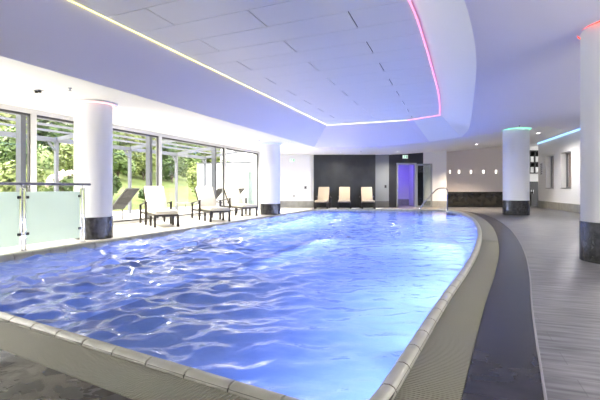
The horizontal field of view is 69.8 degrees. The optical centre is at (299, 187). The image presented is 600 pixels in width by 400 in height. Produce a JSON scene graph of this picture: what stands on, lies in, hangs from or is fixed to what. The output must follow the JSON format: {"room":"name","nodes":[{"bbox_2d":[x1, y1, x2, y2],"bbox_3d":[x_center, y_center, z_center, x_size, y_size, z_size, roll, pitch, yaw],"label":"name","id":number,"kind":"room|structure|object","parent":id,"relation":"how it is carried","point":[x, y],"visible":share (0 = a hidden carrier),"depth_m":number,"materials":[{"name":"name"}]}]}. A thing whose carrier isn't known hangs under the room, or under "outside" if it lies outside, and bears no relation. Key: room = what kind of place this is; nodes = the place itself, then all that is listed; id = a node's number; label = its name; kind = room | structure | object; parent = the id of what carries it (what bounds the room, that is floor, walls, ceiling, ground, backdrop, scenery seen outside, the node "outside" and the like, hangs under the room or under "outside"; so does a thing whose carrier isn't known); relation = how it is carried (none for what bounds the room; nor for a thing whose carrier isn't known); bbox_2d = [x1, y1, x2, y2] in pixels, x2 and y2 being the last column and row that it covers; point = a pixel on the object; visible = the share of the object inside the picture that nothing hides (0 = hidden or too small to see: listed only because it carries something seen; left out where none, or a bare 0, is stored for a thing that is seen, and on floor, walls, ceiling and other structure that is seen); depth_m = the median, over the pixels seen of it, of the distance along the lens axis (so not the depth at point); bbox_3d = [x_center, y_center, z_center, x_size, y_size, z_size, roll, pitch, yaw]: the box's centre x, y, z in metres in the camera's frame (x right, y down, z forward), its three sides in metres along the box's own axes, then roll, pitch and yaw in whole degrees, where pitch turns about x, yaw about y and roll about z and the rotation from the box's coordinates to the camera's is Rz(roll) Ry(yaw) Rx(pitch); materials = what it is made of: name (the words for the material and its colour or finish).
{"room":"spa","nodes":[
{"label":"spa","id":0,"kind":"room"},
{"bbox_2d":[0,349,131,399],"bbox_3d":[-4.742,1.000,0.115,8.800,0.001,9.000,0,0,20],"label":"floor","id":1,"kind":"structure","parent":0,"point":[21,378],"depth_m":2.18,"materials":[{"name":"stone"}]},
{"bbox_2d":[0,207,380,254],"bbox_3d":[-0.190,1.000,17.608,5.500,0.001,27.000,0,0,20],"label":"floor","id":2,"kind":"structure","parent":0,"point":[124,230],"depth_m":11.17,"materials":[{"name":"tile"}]},
{"bbox_2d":[0,103,36,233],"bbox_3d":[-6.527,-0.350,7.371,0.120,2.700,4.309,0,0,20],"label":"window","id":3,"kind":"structure","parent":2,"relation":"on","point":[31,114],"depth_m":9.26,"materials":[{"name":"grey metal"}]},
{"bbox_2d":[0,182,90,250],"bbox_3d":[-4.544,0.454,6.622,0.120,1.092,3.278,0,0,20],"label":"glass railing","id":4,"kind":"object","parent":2,"relation":"on","point":[50,216],"visible":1,"depth_m":7.18,"materials":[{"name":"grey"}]},
{"bbox_2d":[69,99,116,239],"bbox_3d":[-4.141,-0.350,8.625,0.874,2.700,0.874,0,0,20],"label":"column","id":5,"kind":"structure","parent":2,"relation":"on","point":[93,118],"depth_m":8.32,"materials":[{"name":"white paint"}]},
{"bbox_2d":[37,110,161,224],"bbox_3d":[-5.074,-0.350,11.402,0.120,2.700,4.259,0,0,20],"label":"window","id":6,"kind":"structure","parent":2,"relation":"on","point":[40,114],"depth_m":12.28,"materials":[{"name":"grey metal"}]},
{"bbox_2d":[139,186,178,227],"bbox_3d":[-3.846,0.472,11.739,0.726,1.056,1.832,0,0,-30],"label":"lounge chair","id":7,"kind":"object","parent":2,"relation":"on","point":[155,202],"visible":0.98,"depth_m":11.94,"materials":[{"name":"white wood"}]},
{"bbox_2d":[144,186,167,209],"bbox_3d":[-4.056,0.289,12.100,0.550,0.690,0.580,0,0,-30],"label":"cushion","id":8,"kind":"object","parent":7,"relation":"on","point":[155,197],"depth_m":12.06,"materials":[{"name":"beige fabric"}]},
{"bbox_2d":[147,209,177,214],"bbox_3d":[-3.674,0.629,11.444,0.580,0.089,1.150,0,0,-30],"label":"seat cushion","id":9,"kind":"object","parent":7,"relation":"on","point":[149,211],"depth_m":11.10,"materials":[{"name":"beige fabric"}]},
{"bbox_2d":[162,133,225,219],"bbox_3d":[-3.672,-0.350,15.292,0.120,2.700,4.009,0,0,20],"label":"window","id":10,"kind":"structure","parent":2,"relation":"on","point":[164,136],"depth_m":15.72,"materials":[{"name":"grey metal"}]},
{"bbox_2d":[191,186,230,221],"bbox_3d":[-2.798,0.472,13.466,0.726,1.056,1.832,0,0,-30],"label":"lounge chair","id":11,"kind":"object","parent":2,"relation":"on","point":[206,200],"visible":0.94,"depth_m":13.64,"materials":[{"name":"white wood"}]},
{"bbox_2d":[196,186,216,206],"bbox_3d":[-3.008,0.289,13.827,0.550,0.690,0.580,0,0,-30],"label":"cushion","id":12,"kind":"object","parent":11,"relation":"on","point":[205,194],"depth_m":13.79,"materials":[{"name":"beige fabric"}]},
{"bbox_2d":[201,206,229,210],"bbox_3d":[-2.627,0.629,13.171,0.580,0.089,1.150,0,0,-30],"label":"seat cushion","id":13,"kind":"object","parent":11,"relation":"on","point":[203,208],"depth_m":12.86,"materials":[{"name":"beige fabric"}]},
{"bbox_2d":[221,187,257,215],"bbox_3d":[-2.279,0.472,15.991,0.726,1.056,1.832,0,0,-34],"label":"lounge chair","id":14,"kind":"object","parent":2,"relation":"on","point":[234,199],"visible":0.86,"depth_m":16.15,"materials":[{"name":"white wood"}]},
{"bbox_2d":[224,187,242,203],"bbox_3d":[-2.514,0.289,16.337,0.550,0.690,0.580,0,0,-34],"label":"cushion","id":15,"kind":"object","parent":14,"relation":"on","point":[233,193],"depth_m":16.29,"materials":[{"name":"beige fabric"}]},
{"bbox_2d":[231,203,256,206],"bbox_3d":[-2.088,0.629,15.709,0.580,0.089,1.150,0,0,-34],"label":"seat cushion","id":16,"kind":"object","parent":14,"relation":"on","point":[232,204],"depth_m":15.34,"materials":[{"name":"beige fabric"}]},
{"bbox_2d":[258,142,281,214],"bbox_3d":[-1.127,-0.350,16.308,0.914,2.700,0.914,0,0,20],"label":"column","id":17,"kind":"structure","parent":2,"relation":"on","point":[269,151],"depth_m":15.98,"materials":[{"name":"white paint"}]},
{"bbox_2d":[314,187,331,208],"bbox_3d":[1.115,0.472,21.135,0.726,1.056,1.832,0,0,9],"label":"lounge chair","id":18,"kind":"object","parent":2,"relation":"on","point":[323,196],"visible":0.95,"depth_m":21.36,"materials":[{"name":"brown wood"}]},
{"bbox_2d":[318,187,328,199],"bbox_3d":[1.179,0.289,21.548,0.550,0.690,0.580,0,0,9],"label":"cushion","id":19,"kind":"object","parent":18,"relation":"on","point":[323,192],"depth_m":21.50,"materials":[{"name":"beige fabric"}]},
{"bbox_2d":[337,187,351,208],"bbox_3d":[2.184,0.472,21.185,0.726,1.056,1.832,0,0,7],"label":"lounge chair","id":20,"kind":"object","parent":2,"relation":"on","point":[344,192],"visible":0.92,"depth_m":21.42,"materials":[{"name":"beige fabric"}]},
{"bbox_2d":[339,187,349,199],"bbox_3d":[2.234,0.289,21.600,0.550,0.690,0.580,0,0,7],"label":"cushion","id":21,"kind":"object","parent":20,"relation":"on","point":[344,192],"depth_m":21.55,"materials":[{"name":"beige fabric"}]},
{"bbox_2d":[359,187,375,208],"bbox_3d":[3.319,0.472,21.186,0.726,1.056,1.832,0,0,5],"label":"lounge chair","id":22,"kind":"object","parent":2,"relation":"on","point":[366,196],"visible":0.88,"depth_m":21.40,"materials":[{"name":"beige fabric"}]},
{"bbox_2d":[361,187,372,199],"bbox_3d":[3.355,0.289,21.602,0.550,0.690,0.580,0,0,5],"label":"cushion","id":23,"kind":"object","parent":22,"relation":"on","point":[366,192],"depth_m":21.55,"materials":[{"name":"beige fabric"}]},
{"bbox_2d":[254,152,259,208],"bbox_3d":[-1.499,-0.375,21.497,0.300,2.750,2.970,0,0,20],"label":"wall","id":24,"kind":"structure","parent":0,"point":[255,155],"depth_m":20.11,"materials":[{"name":"white paint"}]},
{"bbox_2d":[226,145,258,212],"bbox_3d":[-2.458,-0.350,18.660,0.120,2.700,3.149,0,0,20],"label":"window","id":25,"kind":"structure","parent":24,"relation":"in","point":[227,147],"depth_m":19.41,"materials":[{"name":"grey metal"}]},
{"bbox_2d":[280,155,313,200],"bbox_3d":[-0.750,-0.500,22.250,2.900,3.000,0.300,0,0,0],"label":"wall","id":26,"kind":"structure","parent":0,"point":[294,176],"depth_m":22.10,"materials":[{"name":"white paint"}]},
{"bbox_2d":[280,201,313,206],"bbox_3d":[-0.750,0.835,22.085,2.900,0.330,0.030,0,0,0],"label":"baseboard","id":27,"kind":"structure","parent":26,"relation":"attached to","point":[282,203],"depth_m":22.07,"materials":[{"name":"grey stone"}]},
{"bbox_2d":[0,0,599,154],"bbox_3d":[4.116,-2.110,11.272,17.900,0.820,36.000,0,0,20],"label":"ceiling","id":28,"kind":"structure","parent":0,"point":[65,37],"depth_m":8.08,"materials":[{"name":"white paint"}]},
{"bbox_2d":[32,89,43,92],"bbox_3d":[-4.545,-1.675,7.459,0.160,0.050,0.100,0,0,20],"label":"ceiling spotlight","id":29,"kind":"object","parent":28,"relation":"attached to","point":[35,90],"visible":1,"depth_m":7.45,"materials":[{"name":"grey metal"}]},
{"bbox_2d":[71,0,439,124],"bbox_3d":[0.118,-2.513,8.037,4.470,0.025,17.638,0,0,20],"label":"ceiling panel","id":30,"kind":"object","parent":28,"relation":"attached to","point":[311,57],"visible":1,"depth_m":7.54,"materials":[{"name":"white"}]},
{"bbox_2d":[68,0,406,125],"bbox_3d":[-0.478,-2.488,8.263,3.185,0.018,17.623,0,0,20],"label":"led strip","id":31,"kind":"object","parent":30,"relation":"attached to","point":[68,0],"visible":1,"depth_m":8.11,"materials":[{"name":"yellow"}]},
{"bbox_2d":[408,0,439,119],"bbox_3d":[1.419,-2.488,7.444,1.409,0.018,17.416,0,0,21],"label":"led strip","id":32,"kind":"object","parent":30,"relation":"attached to","point":[408,0],"visible":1,"depth_m":7.97,"materials":[{"name":"pink"}]},
{"bbox_2d":[314,155,374,207],"bbox_3d":[2.275,-0.550,22.175,3.150,3.100,0.450,0,0,0],"label":"stone wall","id":33,"kind":"structure","parent":0,"point":[355,172],"depth_m":21.95,"materials":[{"name":"grey stone"}]},
{"bbox_2d":[348,11,412,117],"bbox_3d":[0.113,-2.550,8.049,4.453,0.001,17.620,0,0,20],"label":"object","id":34,"kind":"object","parent":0,"point":[348,11],"depth_m":7.86,"materials":[{"name":"grey"}]},
{"bbox_2d":[375,155,388,200],"bbox_3d":[4.205,-0.600,22.225,0.710,3.200,0.350,0,0,0],"label":"wall","id":35,"kind":"structure","parent":0,"point":[381,161],"depth_m":22.05,"materials":[{"name":"grey paint"}]},
{"bbox_2d":[375,201,388,207],"bbox_3d":[4.200,0.835,22.035,0.700,0.330,0.030,0,0,0],"label":"baseboard","id":36,"kind":"structure","parent":35,"relation":"attached to","point":[379,204],"depth_m":22.02,"materials":[{"name":"grey"}]},
{"bbox_2d":[398,165,412,205],"bbox_3d":[5.490,-0.300,23.800,1.980,2.600,2.700,0,0,0],"label":"wall","id":37,"kind":"structure","parent":0,"point":[405,172],"depth_m":25.00,"materials":[{"name":"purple paint"}]},
{"bbox_2d":[398,199,408,204],"bbox_3d":[5.490,0.825,24.985,1.680,0.350,0.030,0,0,0],"label":"baseboard","id":38,"kind":"structure","parent":37,"relation":"attached to","point":[400,201],"depth_m":24.97,"materials":[{"name":"grey stone"}]},
{"bbox_2d":[381,205,440,208],"bbox_3d":[6.916,1.000,24.200,3.400,0.001,9.776,0,0,20],"label":"floor","id":39,"kind":"structure","parent":0,"point":[399,206],"depth_m":22.05,"materials":[{"name":"brown tile"}]},
{"bbox_2d":[423,150,446,205],"bbox_3d":[6.955,-0.700,22.300,1.190,3.400,0.300,0,0,0],"label":"wall","id":40,"kind":"structure","parent":0,"point":[438,159],"depth_m":22.15,"materials":[{"name":"white paint"}]},
{"bbox_2d":[389,153,422,206],"bbox_3d":[5.460,-0.650,22.325,1.800,3.300,0.250,0,0,0],"label":"wall","id":41,"kind":"structure","parent":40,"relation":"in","point":[417,158],"depth_m":22.20,"materials":[{"name":"black"}]},
{"bbox_2d":[396,163,431,206],"bbox_3d":[5.869,-0.145,22.231,1.836,2.290,0.520,0,0,11],"label":"door","id":42,"kind":"structure","parent":41,"relation":"attached to","point":[415,165],"depth_m":22.14,"materials":[{"name":"grey metal"}]},
{"bbox_2d":[424,201,446,206],"bbox_3d":[6.965,0.835,22.135,1.170,0.330,0.030,0,0,0],"label":"baseboard","id":43,"kind":"structure","parent":40,"relation":"attached to","point":[427,203],"depth_m":22.12,"materials":[{"name":"grey stone"}]},
{"bbox_2d":[447,146,502,191],"bbox_3d":[9.800,-0.750,23.225,4.800,3.500,0.250,0,0,0],"label":"wall","id":44,"kind":"structure","parent":0,"point":[490,159],"depth_m":23.10,"materials":[{"name":"white paint"}]},
{"bbox_2d":[457,210,543,399],"bbox_3d":[2.866,1.000,6.850,1.794,0.001,26.832,0,0,20],"label":"floor","id":45,"kind":"structure","parent":0,"point":[504,365],"depth_m":2.86,"materials":[{"name":"stone"}]},
{"bbox_2d":[458,210,546,399],"bbox_3d":[3.125,0.996,6.783,1.612,0.012,26.849,0,0,18],"label":"trim","id":46,"kind":"structure","parent":45,"relation":"on","point":[533,319],"depth_m":2.89,"materials":[{"name":"grey metal"}]},
{"bbox_2d":[438,206,599,399],"bbox_3d":[7.879,1.000,9.916,9.900,0.001,36.000,0,0,20],"label":"floor","id":47,"kind":"structure","parent":0,"point":[565,287],"depth_m":3.89,"materials":[{"name":"grey wood"}]},
{"bbox_2d":[448,192,532,206],"bbox_3d":[9.810,0.600,22.630,4.460,0.800,0.900,0,0,0],"label":"counter","id":48,"kind":"object","parent":47,"relation":"on","point":[455,199],"depth_m":22.30,"materials":[{"name":"brown stone"}]},
{"bbox_2d":[448,192,532,192],"bbox_3d":[9.810,0.240,22.630,4.460,0.080,0.900,0,0,0],"label":"countertop","id":49,"kind":"structure","parent":48,"relation":"on","point":[448,192],"depth_m":22.18,"materials":[{"name":"stone"}]},
{"bbox_2d":[502,127,531,214],"bbox_3d":[8.093,-0.609,16.110,1.074,3.219,1.074,0,0,20],"label":"column","id":50,"kind":"structure","parent":47,"relation":"on","point":[516,140],"depth_m":15.73,"materials":[{"name":"white paint"}]},
{"bbox_2d":[530,182,537,205],"bbox_3d":[13.000,0.320,24.317,1.240,1.360,0.525,0,0,0],"label":"cabinet","id":51,"kind":"object","parent":47,"relation":"on","point":[533,185],"visible":0.36,"depth_m":24.07,"materials":[{"name":"black"}]},
{"bbox_2d":[577,21,599,263],"bbox_3d":[4.371,-0.608,5.844,1.110,3.217,1.110,0,0,20],"label":"column","id":52,"kind":"structure","parent":47,"relation":"on","point":[589,222],"depth_m":5.76,"materials":[{"name":"white paint"}]},
{"bbox_2d":[530,147,537,181],"bbox_3d":[13.800,-0.800,22.900,3.800,3.600,3.800,0,0,0],"label":"wall","id":53,"kind":"structure","parent":0,"point":[533,177],"depth_m":24.60,"materials":[{"name":"white paint"}]},
{"bbox_2d":[530,150,537,173],"bbox_3d":[13.230,-1.470,24.390,0.624,1.300,0.400,0,0,0],"label":"towel shelf","id":54,"kind":"object","parent":53,"relation":"attached to","point":[534,153],"visible":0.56,"depth_m":24.32,"materials":[{"name":"black plastic"}]},
{"bbox_2d":[538,129,579,203],"bbox_3d":[8.127,-0.800,7.457,0.873,3.600,31.553,0,0,18],"label":"wall","id":55,"kind":"structure","parent":0,"point":[558,147],"depth_m":19.35,"materials":[{"name":"white paint"}]},
{"bbox_2d":[540,162,542,174],"bbox_3d":[12.356,-1.000,21.996,0.018,0.640,0.400,0,0,14],"label":"wall plaque","id":56,"kind":"object","parent":55,"relation":"attached to","point":[541,163],"visible":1,"depth_m":21.99,"materials":[{"name":"white paint"}]},
{"bbox_2d":[546,156,553,188],"bbox_3d":[12.304,-0.780,20.722,0.520,1.960,1.140,0,0,14],"label":"window","id":57,"kind":"structure","parent":55,"relation":"in","point":[551,156],"depth_m":21.13,"materials":[{"name":"grey metal"}]},
{"bbox_2d":[553,157,553,186],"bbox_3d":[12.422,-0.780,20.953,0.020,1.560,0.506,0,0,14],"label":"blind","id":58,"kind":"object","parent":57,"relation":"attached to","point":[553,157],"depth_m":21.13,"materials":[{"name":"grey"}]},
{"bbox_2d":[537,201,579,212],"bbox_3d":[7.971,0.830,7.512,0.604,0.340,31.541,0,0,18],"label":"baseboard","id":59,"kind":"structure","parent":55,"relation":"attached to","point":[543,204],"depth_m":19.26,"materials":[{"name":"grey stone"}]},
{"bbox_2d":[537,129,579,143],"bbox_3d":[11.057,-2.336,17.013,0.156,0.059,11.543,0,0,15],"label":"led strip","id":60,"kind":"object","parent":55,"relation":"attached to","point":[578,129],"visible":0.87,"depth_m":19.22,"materials":[{"name":"blue"}]},
{"bbox_2d":[560,152,570,188],"bbox_3d":[11.795,-0.780,18.633,0.520,1.960,1.240,0,0,14],"label":"window","id":61,"kind":"structure","parent":55,"relation":"in","point":[569,153],"depth_m":19.07,"materials":[{"name":"grey metal"}]},
{"bbox_2d":[569,154,570,186],"bbox_3d":[11.918,-0.780,18.887,0.020,1.560,0.552,0,0,14],"label":"blind","id":62,"kind":"object","parent":61,"relation":"attached to","point":[569,154],"depth_m":19.01,"materials":[{"name":"brown"}]},
{"bbox_3d":[1.188,1.660,11.455,6.666,1.280,18.683,0,0,20],"label":"basin","id":63,"kind":"object","parent":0,"visible":0},
{"bbox_2d":[0,210,476,399],"bbox_3d":[1.188,1.050,11.446,6.664,0.165,18.666,0,0,20],"label":"water","id":64,"kind":"object","parent":63,"relation":"in","point":[311,305],"visible":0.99,"depth_m":4.31,"materials":[{"name":"blue liquid"}]},
{"bbox_2d":[0,209,481,399],"bbox_3d":[1.187,1.033,11.452,6.786,0.134,18.792,0,0,20],"label":"pool coping","id":65,"kind":"object","parent":63,"relation":"on","point":[396,374],"visible":0.7,"depth_m":2.71,"materials":[{"name":"ceramic"}]},
{"bbox_2d":[0,209,477,399],"bbox_3d":[1.188,1.044,11.456,6.776,0.112,18.790,0,0,20],"label":"grout","id":66,"kind":"object","parent":65,"relation":"attached to","point":[391,397],"visible":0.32,"depth_m":2.45,"materials":[{"name":"grey"}]},
{"bbox_2d":[418,187,448,211],"bbox_3d":[5.702,0.943,18.853,1.643,1.937,0.335,0,0,-12],"label":"pool handrail","id":67,"kind":"object","parent":63,"relation":"attached to","point":[442,187],"visible":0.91,"depth_m":18.88,"materials":[{"name":"silver metal"}]},
{"label":"outside","id":68,"kind":"structure","parent":0,"visible":0},
{"bbox_2d":[0,145,196,211],"bbox_3d":[-20.421,-2.692,37.124,36.400,7.405,84.000,0,0,20],"label":"lawn","id":69,"kind":"structure","parent":68,"point":[185,194],"depth_m":28.55,"materials":[{"name":"green plant"}]},
{"bbox_2d":[0,113,26,153],"bbox_3d":[-17.137,-3.348,24.732,3.281,4.717,3.329,0,0,20],"label":"tree","id":70,"kind":"object","parent":69,"relation":"on","point":[1,114],"visible":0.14,"depth_m":23.91,"materials":[{"name":"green plant"}]},
{"bbox_2d":[0,160,45,191],"bbox_3d":[-10.612,-0.189,16.106,1.861,1.719,1.753,0,0,-5],"label":"shrub","id":71,"kind":"object","parent":69,"relation":"on","point":[9,168],"visible":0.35,"depth_m":15.57,"materials":[{"name":"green plant"}]},
{"bbox_2d":[0,126,52,175],"bbox_3d":[-12.730,-1.452,19.690,1.894,2.911,2.387,0,0,36],"label":"shrub","id":72,"kind":"object","parent":69,"relation":"on","point":[7,144],"visible":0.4,"depth_m":19.10,"materials":[{"name":"green plant"}]},
{"bbox_2d":[37,119,73,163],"bbox_3d":[-15.733,-3.765,27.882,3.536,5.412,3.102,0,0,20],"label":"tree","id":73,"kind":"object","parent":69,"relation":"on","point":[40,133],"visible":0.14,"depth_m":26.89,"materials":[{"name":"green plant"}]},
{"bbox_2d":[44,170,73,191],"bbox_3d":[-10.013,-0.050,18.451,1.801,1.467,1.730,0,0,20],"label":"shrub","id":74,"kind":"object","parent":69,"relation":"on","point":[68,176],"visible":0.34,"depth_m":18.07,"materials":[{"name":"green plant"}]},
{"bbox_2d":[49,132,73,172],"bbox_3d":[-11.808,-1.544,22.550,2.279,3.028,2.098,0,0,20],"label":"shrub","id":75,"kind":"object","parent":69,"relation":"on","point":[65,165],"visible":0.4,"depth_m":21.96,"materials":[{"name":"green plant"}]},
{"bbox_2d":[113,174,121,195],"bbox_3d":[-9.260,-0.122,20.502,1.366,1.664,1.862,0,0,-11],"label":"shrub","id":76,"kind":"object","parent":69,"relation":"on","point":[116,184],"visible":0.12,"depth_m":20.49,"materials":[{"name":"green plant"}]},
{"bbox_2d":[113,131,122,145],"bbox_3d":[-14.643,-4.287,31.582,3.271,6.165,3.202,0,0,20],"label":"tree","id":77,"kind":"object","parent":69,"relation":"on","point":[114,132],"visible":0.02,"depth_m":31.45,"materials":[{"name":"green plant"}]},
{"bbox_2d":[113,149,135,176],"bbox_3d":[-12.380,-1.592,29.107,2.344,2.162,2.233,0,0,-42],"label":"shrub","id":78,"kind":"object","parent":69,"relation":"on","point":[120,164],"visible":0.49,"depth_m":28.72,"materials":[{"name":"green plant"}]},
{"bbox_2d":[120,133,155,158],"bbox_3d":[-13.123,-3.663,34.884,3.268,5.218,3.455,0,0,-25],"label":"tree","id":79,"kind":"object","parent":69,"relation":"on","point":[126,144],"visible":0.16,"depth_m":33.59,"materials":[{"name":"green plant"}]},
{"bbox_2d":[137,188,144,199],"bbox_3d":[-7.977,0.395,22.729,1.214,0.935,0.966,0,0,20],"label":"shrub","id":80,"kind":"object","parent":69,"relation":"on","point":[141,193],"visible":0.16,"depth_m":22.48,"materials":[{"name":"green plant"}]},
{"bbox_2d":[132,151,155,179],"bbox_3d":[-11.764,-1.803,32.110,2.342,2.588,2.512,0,0,-20],"label":"shrub","id":81,"kind":"object","parent":69,"relation":"on","point":[140,159],"visible":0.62,"depth_m":31.63,"materials":[{"name":"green plant"}]},
{"bbox_2d":[154,152,184,181],"bbox_3d":[-10.463,-1.636,34.569,2.326,2.622,2.134,0,0,20],"label":"shrub","id":82,"kind":"object","parent":69,"relation":"on","point":[168,167],"visible":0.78,"depth_m":34.35,"materials":[{"name":"green plant"}]},
{"bbox_2d":[162,139,177,161],"bbox_3d":[-12.426,-3.969,38.530,3.322,5.889,2.976,0,0,20],"label":"tree","id":83,"kind":"object","parent":69,"relation":"on","point":[167,145],"visible":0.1,"depth_m":37.62,"materials":[{"name":"green plant"}]},
{"bbox_2d":[176,142,202,170],"bbox_3d":[-10.842,-4.024,41.780,2.988,6.291,3.106,0,0,-1],"label":"tree","id":84,"kind":"object","parent":69,"relation":"on","point":[179,143],"visible":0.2,"depth_m":40.77,"materials":[{"name":"green plant"}]},
{"bbox_2d":[180,155,203,177],"bbox_3d":[-9.393,-1.641,37.688,2.601,2.552,1.950,0,0,20],"label":"shrub","id":85,"kind":"object","parent":69,"relation":"on","point":[188,161],"visible":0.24,"depth_m":37.17,"materials":[{"name":"green plant"}]},
{"bbox_2d":[186,161,198,193],"bbox_3d":[-6.623,-0.510,28.363,2.078,2.476,2.416,0,0,20],"label":"shrub","id":86,"kind":"object","parent":69,"relation":"on","point":[192,173],"visible":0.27,"depth_m":27.66,"materials":[{"name":"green plant"}]},
{"bbox_2d":[200,146,221,162],"bbox_3d":[-9.743,-3.643,45.545,3.019,5.231,3.073,0,0,20],"label":"tree","id":87,"kind":"object","parent":69,"relation":"on","point":[218,159],"visible":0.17,"depth_m":45.11,"materials":[{"name":"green plant"}]},
{"bbox_3d":[1.327,1.015,11.412,7.076,0.031,19.387,0,0,20],"label":"channel","id":88,"kind":"object","parent":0,"visible":0},
{"bbox_2d":[0,210,498,399],"bbox_3d":[1.470,1.009,11.386,7.084,0.022,19.481,0,0,20],"label":"grate","id":89,"kind":"object","parent":88,"relation":"on","point":[440,371],"visible":0.85,"depth_m":2.52,"materials":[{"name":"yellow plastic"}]},
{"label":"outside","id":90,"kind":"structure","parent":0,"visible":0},
{"bbox_2d":[113,206,238,220],"bbox_3d":[-6.769,1.030,14.133,4.880,0.060,38.000,0,0,20],"label":"floor","id":91,"kind":"structure","parent":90,"point":[117,215],"depth_m":16.86,"materials":[{"name":"white tile"}]},
{"bbox_2d":[16,114,25,229],"bbox_3d":[-6.151,-0.400,9.477,0.200,2.800,0.200,0,0,20],"label":"steel post","id":92,"kind":"object","parent":91,"relation":"on","point":[20,119],"visible":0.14,"depth_m":9.43,"materials":[{"name":"grey metal"}]},
{"bbox_2d":[0,112,242,213],"bbox_3d":[-7.194,-0.490,11.124,3.040,2.980,22.050,0,0,20],"label":"pergola","id":93,"kind":"object","parent":91,"relation":"on","point":[65,139],"visible":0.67,"depth_m":16.30,"materials":[{"name":"grey metal"}]},
{"bbox_2d":[113,188,139,218],"bbox_3d":[-6.157,0.501,13.589,2.136,0.998,0.640,0,0,18],"label":"sun lounger","id":94,"kind":"object","parent":91,"relation":"on","point":[127,194],"visible":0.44,"depth_m":13.36,"materials":[{"name":"grey fabric"}]},
{"bbox_2d":[146,136,151,217],"bbox_3d":[-4.720,-0.400,13.447,0.200,2.800,0.200,0,0,20],"label":"steel post","id":95,"kind":"object","parent":91,"relation":"on","point":[148,139],"visible":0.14,"depth_m":13.40,"materials":[{"name":"grey metal"}]},
{"bbox_2d":[174,188,221,210],"bbox_3d":[-4.299,0.501,18.447,2.136,0.998,0.640,0,0,18],"label":"sun lounger","id":96,"kind":"object","parent":91,"relation":"on","point":[219,190],"visible":0.5,"depth_m":18.34,"materials":[{"name":"grey"}]},
{"bbox_2d":[212,147,215,198],"bbox_3d":[-3.414,-0.400,17.069,0.200,2.800,0.200,0,0,20],"label":"steel post","id":97,"kind":"object","parent":91,"relation":"on","point":[213,148],"visible":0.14,"depth_m":17.02,"materials":[{"name":"grey metal"}]},
{"bbox_2d":[197,188,244,202],"bbox_3d":[-3.619,0.501,19.744,2.136,0.998,0.640,0,0,18],"label":"sun lounger","id":98,"kind":"object","parent":91,"relation":"on","point":[241,190],"visible":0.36,"depth_m":19.46,"materials":[{"name":"grey"}]},
{"bbox_2d":[196,161,253,206],"bbox_3d":[-3.507,-0.155,21.780,3.930,2.310,0.280,0,0,20],"label":"wall","id":99,"kind":"structure","parent":91,"relation":"on","point":[236,172],"depth_m":21.69,"materials":[{"name":"white paint"}]},
{"bbox_2d":[247,172,253,203],"bbox_3d":[-2.323,0.120,20.184,0.421,1.760,0.083,0,0,20],"label":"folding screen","id":100,"kind":"object","parent":91,"relation":"on","point":[250,175],"visible":0.64,"depth_m":20.17,"materials":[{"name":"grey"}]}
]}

